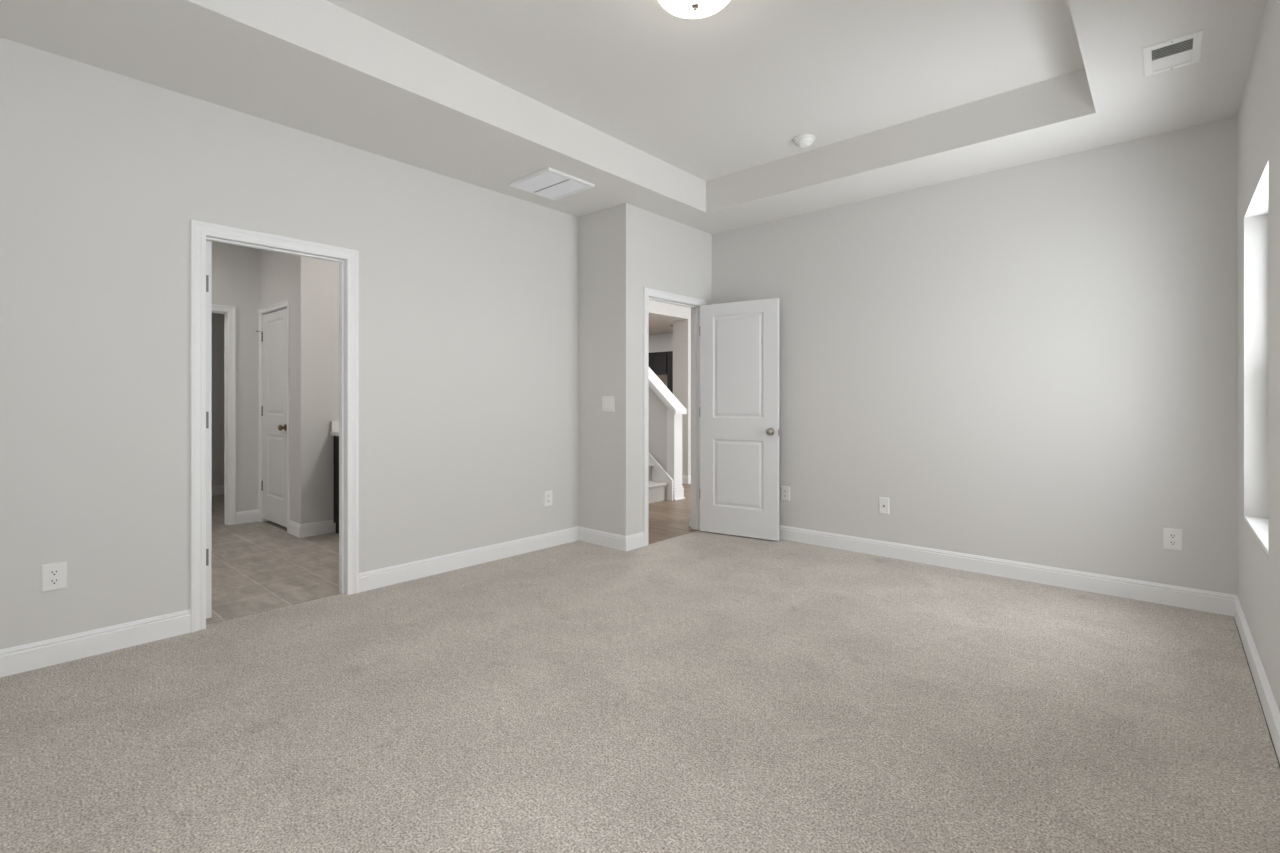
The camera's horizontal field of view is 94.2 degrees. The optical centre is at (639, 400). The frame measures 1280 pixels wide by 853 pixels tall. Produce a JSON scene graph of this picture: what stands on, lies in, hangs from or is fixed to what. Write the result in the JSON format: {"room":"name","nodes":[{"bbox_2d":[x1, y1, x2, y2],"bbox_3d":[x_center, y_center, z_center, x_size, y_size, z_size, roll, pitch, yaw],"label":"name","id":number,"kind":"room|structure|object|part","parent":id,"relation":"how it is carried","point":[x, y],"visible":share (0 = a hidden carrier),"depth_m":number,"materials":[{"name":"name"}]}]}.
{"room":"empty bedroom","nodes":[
{"label":"empty bedroom","id":0,"kind":"room"},
{"bbox_2d":[212,313,223,485],"bbox_3d":[-5.317,-0.159,6.032,2.270,2.803,2.870,0,0,42],"label":"wall","id":1,"kind":"structure","parent":0,"point":[217,319],"depth_m":7.53,"materials":[{"name":"beige paint"}]},
{"bbox_2d":[212,485,223,494],"bbox_3d":[-6.075,1.133,6.704,0.014,0.116,2.630,0,0,42],"label":"baseboard","id":2,"kind":"structure","parent":1,"relation":"attached to","point":[216,490],"depth_m":7.53,"materials":[{"name":"white paint"}]},
{"bbox_2d":[206,240,260,511],"bbox_3d":[-4.514,-0.159,5.139,0.115,2.803,2.360,0,0,42],"label":"wall","id":3,"kind":"structure","parent":0,"point":[236,270],"depth_m":5.79,"materials":[{"name":"beige paint"}]},
{"bbox_2d":[212,304,235,524],"bbox_3d":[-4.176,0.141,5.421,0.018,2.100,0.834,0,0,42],"label":"trim","id":4,"kind":"structure","parent":3,"relation":"attached to","point":[231,310],"depth_m":5.71,"materials":[{"name":"white paint"}]},
{"bbox_2d":[236,509,258,523],"bbox_3d":[-3.830,1.133,5.814,0.014,0.116,0.212,0,0,42],"label":"baseboard","id":5,"kind":"structure","parent":3,"relation":"attached to","point":[249,516],"depth_m":5.80,"materials":[{"name":"white paint"}]},
{"bbox_2d":[0,37,577,649],"bbox_3d":[-1.853,-0.159,3.641,0.115,2.803,3.879,0,0,42],"label":"wall","id":6,"kind":"structure","parent":0,"point":[468,293],"depth_m":3.03,"materials":[{"name":"beige paint"}]},
{"bbox_2d":[41,561,66,592],"bbox_3d":[-2.631,0.791,2.671,0.009,0.122,0.084,0,0,42],"label":"wall outlet","id":7,"kind":"object","parent":6,"relation":"attached to","point":[54,575],"visible":1,"depth_m":2.67,"materials":[{"name":"white plastic"}]},
{"bbox_2d":[49,578,59,584],"bbox_3d":[-2.630,0.811,2.669,0.003,0.027,0.034,0,0,42],"label":"receptacle","id":8,"kind":"object","parent":7,"relation":"attached to","point":[52,581],"depth_m":2.67,"materials":[{"name":"grey plastic"}]},
{"bbox_2d":[49,569,59,575],"bbox_3d":[-2.630,0.771,2.669,0.003,0.027,0.034,0,0,42],"label":"receptacle","id":9,"kind":"object","parent":7,"relation":"attached to","point":[52,572],"depth_m":2.67,"materials":[{"name":"grey plastic"}]},
{"bbox_2d":[0,609,190,677],"bbox_3d":[-2.658,1.125,2.637,0.014,0.116,1.079,0,0,42],"label":"baseboard","id":10,"kind":"structure","parent":6,"relation":"attached to","point":[40,654],"depth_m":2.75,"materials":[{"name":"white paint"}]},
{"bbox_2d":[206,241,211,617],"bbox_3d":[-2.586,0.154,3.426,0.725,2.025,0.161,0,0,42],"label":"door","id":11,"kind":"structure","parent":6,"relation":"in","point":[208,243],"depth_m":3.19,"materials":[{"name":"white paint"}]},
{"bbox_2d":[190,219,358,631],"bbox_3d":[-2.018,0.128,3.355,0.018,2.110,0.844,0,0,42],"label":"trim","id":12,"kind":"structure","parent":6,"relation":"attached to","point":[199,230],"depth_m":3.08,"materials":[{"name":"white paint"}]},
{"bbox_2d":[359,527,577,591],"bbox_3d":[-1.129,1.125,4.361,0.014,0.116,1.841,0,0,42],"label":"baseboard","id":13,"kind":"structure","parent":6,"relation":"attached to","point":[373,579],"depth_m":4.20,"materials":[{"name":"white paint"}]},
{"bbox_2d":[544,490,551,506],"bbox_3d":[-0.740,0.789,4.804,0.009,0.122,0.084,0,0,42],"label":"wall outlet","id":14,"kind":"object","parent":6,"relation":"attached to","point":[547,494],"visible":1,"depth_m":4.80,"materials":[{"name":"white plastic"}]},
{"bbox_2d":[261,249,338,523],"bbox_3d":[-2.900,-0.159,6.146,1.195,2.803,1.519,0,0,42],"label":"wall","id":15,"kind":"structure","parent":0,"point":[311,285],"depth_m":5.30,"materials":[{"name":"beige paint"}]},
{"bbox_2d":[256,308,286,527],"bbox_3d":[-3.465,0.157,5.662,0.776,2.000,0.161,0,0,42],"label":"door","id":16,"kind":"structure","parent":15,"relation":"in","point":[274,338],"depth_m":5.62,"materials":[{"name":"white paint"}]},
{"bbox_3d":[-3.259,0.245,5.413,0.064,0.064,0.063,0,0,42],"label":"knob","id":17,"kind":"part","parent":16,"relation":"part of","materials":[{"name":"brown metal"}]},
{"bbox_2d":[259,300,289,532],"bbox_3d":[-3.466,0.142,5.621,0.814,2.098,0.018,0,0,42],"label":"trim","id":18,"kind":"structure","parent":15,"relation":"attached to","point":[287,302],"depth_m":5.47,"materials":[{"name":"white paint"}]},
{"bbox_2d":[289,520,299,537],"bbox_3d":[-3.051,1.133,5.256,0.267,0.116,0.014,0,0,42],"label":"baseboard","id":19,"kind":"structure","parent":15,"relation":"attached to","point":[294,528],"depth_m":5.24,"materials":[{"name":"white paint"}]},
{"bbox_2d":[300,519,335,537],"bbox_3d":[-2.452,1.133,5.740,0.014,0.116,1.533,0,0,42],"label":"baseboard","id":20,"kind":"structure","parent":15,"relation":"attached to","point":[328,526],"depth_m":5.27,"materials":[{"name":"white paint"}]},
{"bbox_2d":[331,421,338,431],"bbox_3d":[-2.355,0.231,5.822,0.020,0.100,1.273,0,0,42],"label":"backsplash","id":21,"kind":"structure","parent":15,"relation":"attached to","point":[334,424],"depth_m":5.36,"materials":[{"name":"white"}]},
{"bbox_2d":[578,206,614,533],"bbox_3d":[-3.466,-0.159,7.741,8.841,2.803,0.115,0,0,42],"label":"wall","id":22,"kind":"structure","parent":0,"point":[596,230],"depth_m":4.91,"materials":[{"name":"beige paint"}]},
{"bbox_2d":[578,526,625,550],"bbox_3d":[-0.317,1.125,4.861,0.565,0.116,0.014,0,0,42],"label":"baseboard","id":23,"kind":"structure","parent":22,"relation":"attached to","point":[615,541],"depth_m":4.84,"materials":[{"name":"white paint"}]},
{"bbox_2d":[602,396,614,411],"bbox_3d":[-0.259,0.026,4.812,0.140,0.130,0.012,0,0,42],"label":"light switch","id":24,"kind":"object","parent":22,"relation":"attached to","point":[608,402],"visible":1,"depth_m":4.81,"materials":[{"name":"white plastic"}]},
{"bbox_2d":[0,0,1265,334],"bbox_3d":[-0.476,-1.739,7.376,13.800,0.358,11.295,0,0,42],"label":"ceiling","id":25,"kind":"structure","parent":0,"point":[693,120],"depth_m":3.19,"materials":[{"name":"paint"}]},
{"bbox_2d":[509,167,594,199],"bbox_3d":[-0.635,-1.550,4.274,0.446,0.019,0.424,0,0,42],"label":"ceiling vent","id":26,"kind":"object","parent":25,"relation":"in","point":[550,183],"visible":1,"depth_m":4.25,"materials":[{"name":"white plastic"}]},
{"bbox_2d":[663,0,724,12],"bbox_3d":[0.243,-1.766,2.613,0.344,0.103,0.344,0,0,42],"label":"ceiling light","id":27,"kind":"object","parent":25,"relation":"attached to","point":[685,6],"visible":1,"depth_m":2.70,"materials":[{"name":"white glass"}]},
{"bbox_2d":[793,134,814,147],"bbox_3d":[1.138,-1.791,4.126,0.150,0.054,0.150,0,0,42],"label":"smoke detector","id":28,"kind":"object","parent":25,"relation":"attached to","point":[804,140],"visible":1,"depth_m":4.09,"materials":[{"name":"white plastic"}]},
{"bbox_2d":[1141,30,1203,76],"bbox_3d":[2.395,-1.555,2.677,0.202,0.009,0.304,0,0,42],"label":"ceiling vent","id":29,"kind":"object","parent":25,"relation":"in","point":[1184,50],"visible":1,"depth_m":2.67,"materials":[{"name":"white plastic"}]},
{"bbox_2d":[0,483,1279,852],"bbox_3d":[-0.388,1.213,7.475,13.500,0.060,11.330,0,0,42],"label":"floor","id":30,"kind":"structure","parent":0,"point":[699,691],"depth_m":2.23,"materials":[{"name":"beige carpet"}]},
{"bbox_2d":[331,421,338,533],"bbox_3d":[-2.148,0.686,5.638,0.574,1.010,1.273,0,0,42],"label":"bathroom vanity","id":31,"kind":"object","parent":30,"relation":"on","point":[334,424],"visible":0.06,"depth_m":5.33,"materials":[{"name":"black wood"}]},
{"bbox_2d":[331,432,338,435],"bbox_3d":[-2.151,0.297,5.641,0.565,0.032,1.273,0,0,42],"label":"countertop","id":32,"kind":"structure","parent":31,"relation":"on","point":[332,433],"depth_m":5.29,"materials":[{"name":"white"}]},
{"bbox_2d":[649,453,672,502],"bbox_3d":[-0.576,0.369,7.286,1.710,1.644,1.008,0,0,42],"label":"staircase","id":33,"kind":"structure","parent":30,"relation":"on","point":[660,482],"depth_m":7.12,"materials":[{"name":"carpet"}]},
{"bbox_2d":[649,367,686,500],"bbox_3d":[-0.060,-0.019,7.645,1.485,2.421,0.215,0,0,42],"label":"balustrade","id":34,"kind":"object","parent":33,"relation":"attached to","point":[666,411],"visible":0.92,"depth_m":7.21,"materials":[{"name":"beige paint"}]},
{"bbox_3d":[-0.088,0.004,7.655,1.430,2.373,0.135,0,0,42],"label":"panel","id":35,"kind":"part","parent":34,"relation":"part of","materials":[{"name":"beige paint"}]},
{"bbox_3d":[0.420,0.649,7.206,0.115,1.083,0.160,0,0,42],"label":"newel post","id":36,"kind":"part","parent":34,"relation":"part of","materials":[{"name":"white paint"}]},
{"bbox_2d":[667,351,672,393],"bbox_3d":[1.041,0.056,12.975,0.700,2.270,0.599,0,0,42],"label":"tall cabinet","id":37,"kind":"object","parent":30,"relation":"on","point":[669,353],"visible":0.12,"depth_m":12.93,"materials":[{"name":"black wood"}]},
{"bbox_2d":[649,333,672,386],"bbox_3d":[3.221,-0.159,11.545,13.500,2.803,0.150,0,0,42],"label":"wall","id":38,"kind":"structure","parent":0,"point":[657,342],"depth_m":13.86,"materials":[{"name":"beige paint"}]},
{"bbox_2d":[649,352,666,374],"bbox_3d":[0.432,-0.838,13.516,0.920,0.483,0.599,0,0,42],"label":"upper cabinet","id":39,"kind":"object","parent":38,"relation":"attached to","point":[657,360],"visible":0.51,"depth_m":13.15,"materials":[{"name":"black wood"}]},
{"bbox_2d":[615,203,711,535],"bbox_3d":[0.237,-0.159,5.168,0.115,2.803,1.180,0,0,42],"label":"wall","id":40,"kind":"structure","parent":0,"point":[653,251],"depth_m":4.77,"materials":[{"name":"beige paint"}]},
{"bbox_2d":[626,532,643,550],"bbox_3d":[-0.041,1.125,4.757,0.014,0.116,0.223,0,0,42],"label":"baseboard","id":41,"kind":"structure","parent":40,"relation":"attached to","point":[634,541],"depth_m":4.75,"materials":[{"name":"white paint"}]},
{"bbox_2d":[649,296,699,529],"bbox_3d":[0.271,0.155,5.206,0.115,2.072,0.783,0,0,42],"label":"trim","id":42,"kind":"structure","parent":40,"relation":"attached to","point":[695,310],"depth_m":5.48,"materials":[{"name":"white paint"}]},
{"bbox_2d":[643,287,705,545],"bbox_3d":[0.321,0.130,5.162,0.018,2.106,0.869,0,0,42],"label":"trim","id":43,"kind":"structure","parent":40,"relation":"attached to","point":[647,292],"depth_m":4.86,"materials":[{"name":"white paint"}]},
{"bbox_2d":[700,298,779,540],"bbox_3d":[0.857,0.156,5.177,0.742,2.030,0.161,0,0,33],"label":"door","id":44,"kind":"structure","parent":40,"relation":"in","point":[739,341],"depth_m":5.15,"materials":[{"name":"white paint"}]},
{"bbox_3d":[1.084,0.259,4.972,0.064,0.064,0.063,0,0,33],"label":"knob","id":45,"kind":"part","parent":44,"relation":"part of","materials":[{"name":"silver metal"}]},
{"bbox_2d":[649,300,690,475],"bbox_3d":[0.548,-0.159,8.576,0.280,2.803,4.440,0,0,42],"label":"wall","id":46,"kind":"structure","parent":0,"point":[680,316],"depth_m":8.55,"materials":[{"name":"beige paint"}]},
{"bbox_2d":[682,475,687,483],"bbox_3d":[0.580,1.133,8.612,0.308,0.116,0.014,0,0,42],"label":"baseboard hall opening","id":47,"kind":"structure","parent":46,"relation":"attached to","point":[684,478],"depth_m":8.55,"materials":[{"name":"white paint"}]},
{"bbox_2d":[712,117,1236,625],"bbox_3d":[2.479,-0.287,4.045,4.959,3.061,0.115,0,0,42],"label":"wall","id":48,"kind":"structure","parent":0,"point":[1034,362],"depth_m":3.91,"materials":[{"name":"beige paint"}]},
{"bbox_2d":[781,486,789,500],"bbox_3d":[1.238,0.789,5.064,0.084,0.122,0.009,0,0,42],"label":"wall outlet","id":49,"kind":"object","parent":48,"relation":"attached to","point":[785,490],"visible":1,"depth_m":5.06,"materials":[{"name":"white plastic"}]},
{"bbox_2d":[879,497,888,513],"bbox_3d":[1.852,0.796,4.515,0.076,0.124,0.015,0,0,42],"label":"cable jack","id":50,"kind":"object","parent":48,"relation":"attached to","point":[883,501],"visible":1,"depth_m":4.51,"materials":[{"name":"white plastic"}]},
{"bbox_2d":[779,525,1235,615],"bbox_3d":[1.970,1.125,4.411,3.482,0.116,0.014,0,0,42],"label":"baseboard","id":51,"kind":"structure","parent":48,"relation":"attached to","point":[1177,596],"depth_m":3.88,"materials":[{"name":"white paint"}]},
{"bbox_2d":[1163,528,1182,550],"bbox_3d":[3.076,0.800,3.433,0.084,0.122,0.009,0,0,42],"label":"wall outlet","id":52,"kind":"object","parent":48,"relation":"attached to","point":[1172,538],"visible":1,"depth_m":3.43,"materials":[{"name":"white plastic"}]},
{"bbox_2d":[1169,540,1176,544],"bbox_3d":[3.075,0.820,3.431,0.034,0.027,0.003,0,0,42],"label":"receptacle","id":53,"kind":"object","parent":52,"relation":"attached to","point":[1171,542],"depth_m":3.43,"materials":[{"name":"grey plastic"}]},
{"bbox_2d":[1169,533,1176,538],"bbox_3d":[3.075,0.780,3.431,0.034,0.027,0.003,0,0,42],"label":"receptacle","id":54,"kind":"object","parent":52,"relation":"attached to","point":[1171,535],"depth_m":3.43,"materials":[{"name":"grey plastic"}]},
{"bbox_2d":[1236,626,1279,766],"bbox_3d":[0.128,1.269,2.749,4.033,0.068,4.944,0,0,42],"label":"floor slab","id":55,"kind":"structure","parent":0,"point":[1236,626],"depth_m":2.42,"materials":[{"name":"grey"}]},
{"bbox_2d":[1237,0,1279,711],"bbox_3d":[1.673,-0.287,1.302,0.200,3.061,5.059,0,0,42],"label":"wall","id":56,"kind":"structure","parent":0,"point":[1258,118],"depth_m":2.69,"materials":[{"name":"beige paint"}]},
{"bbox_2d":[1244,516,1267,555],"bbox_3d":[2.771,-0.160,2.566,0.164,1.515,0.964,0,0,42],"label":"window sill","id":57,"kind":"structure","parent":56,"relation":"in","point":[1258,526],"depth_m":2.69,"materials":[{"name":"white plastic"}]},
{"bbox_2d":[1234,595,1279,762],"bbox_3d":[1.631,1.125,1.416,0.014,0.116,4.944,0,0,42],"label":"baseboard","id":58,"kind":"structure","parent":56,"relation":"attached to","point":[1269,706],"depth_m":2.36,"materials":[{"name":"white paint"}]}
]}

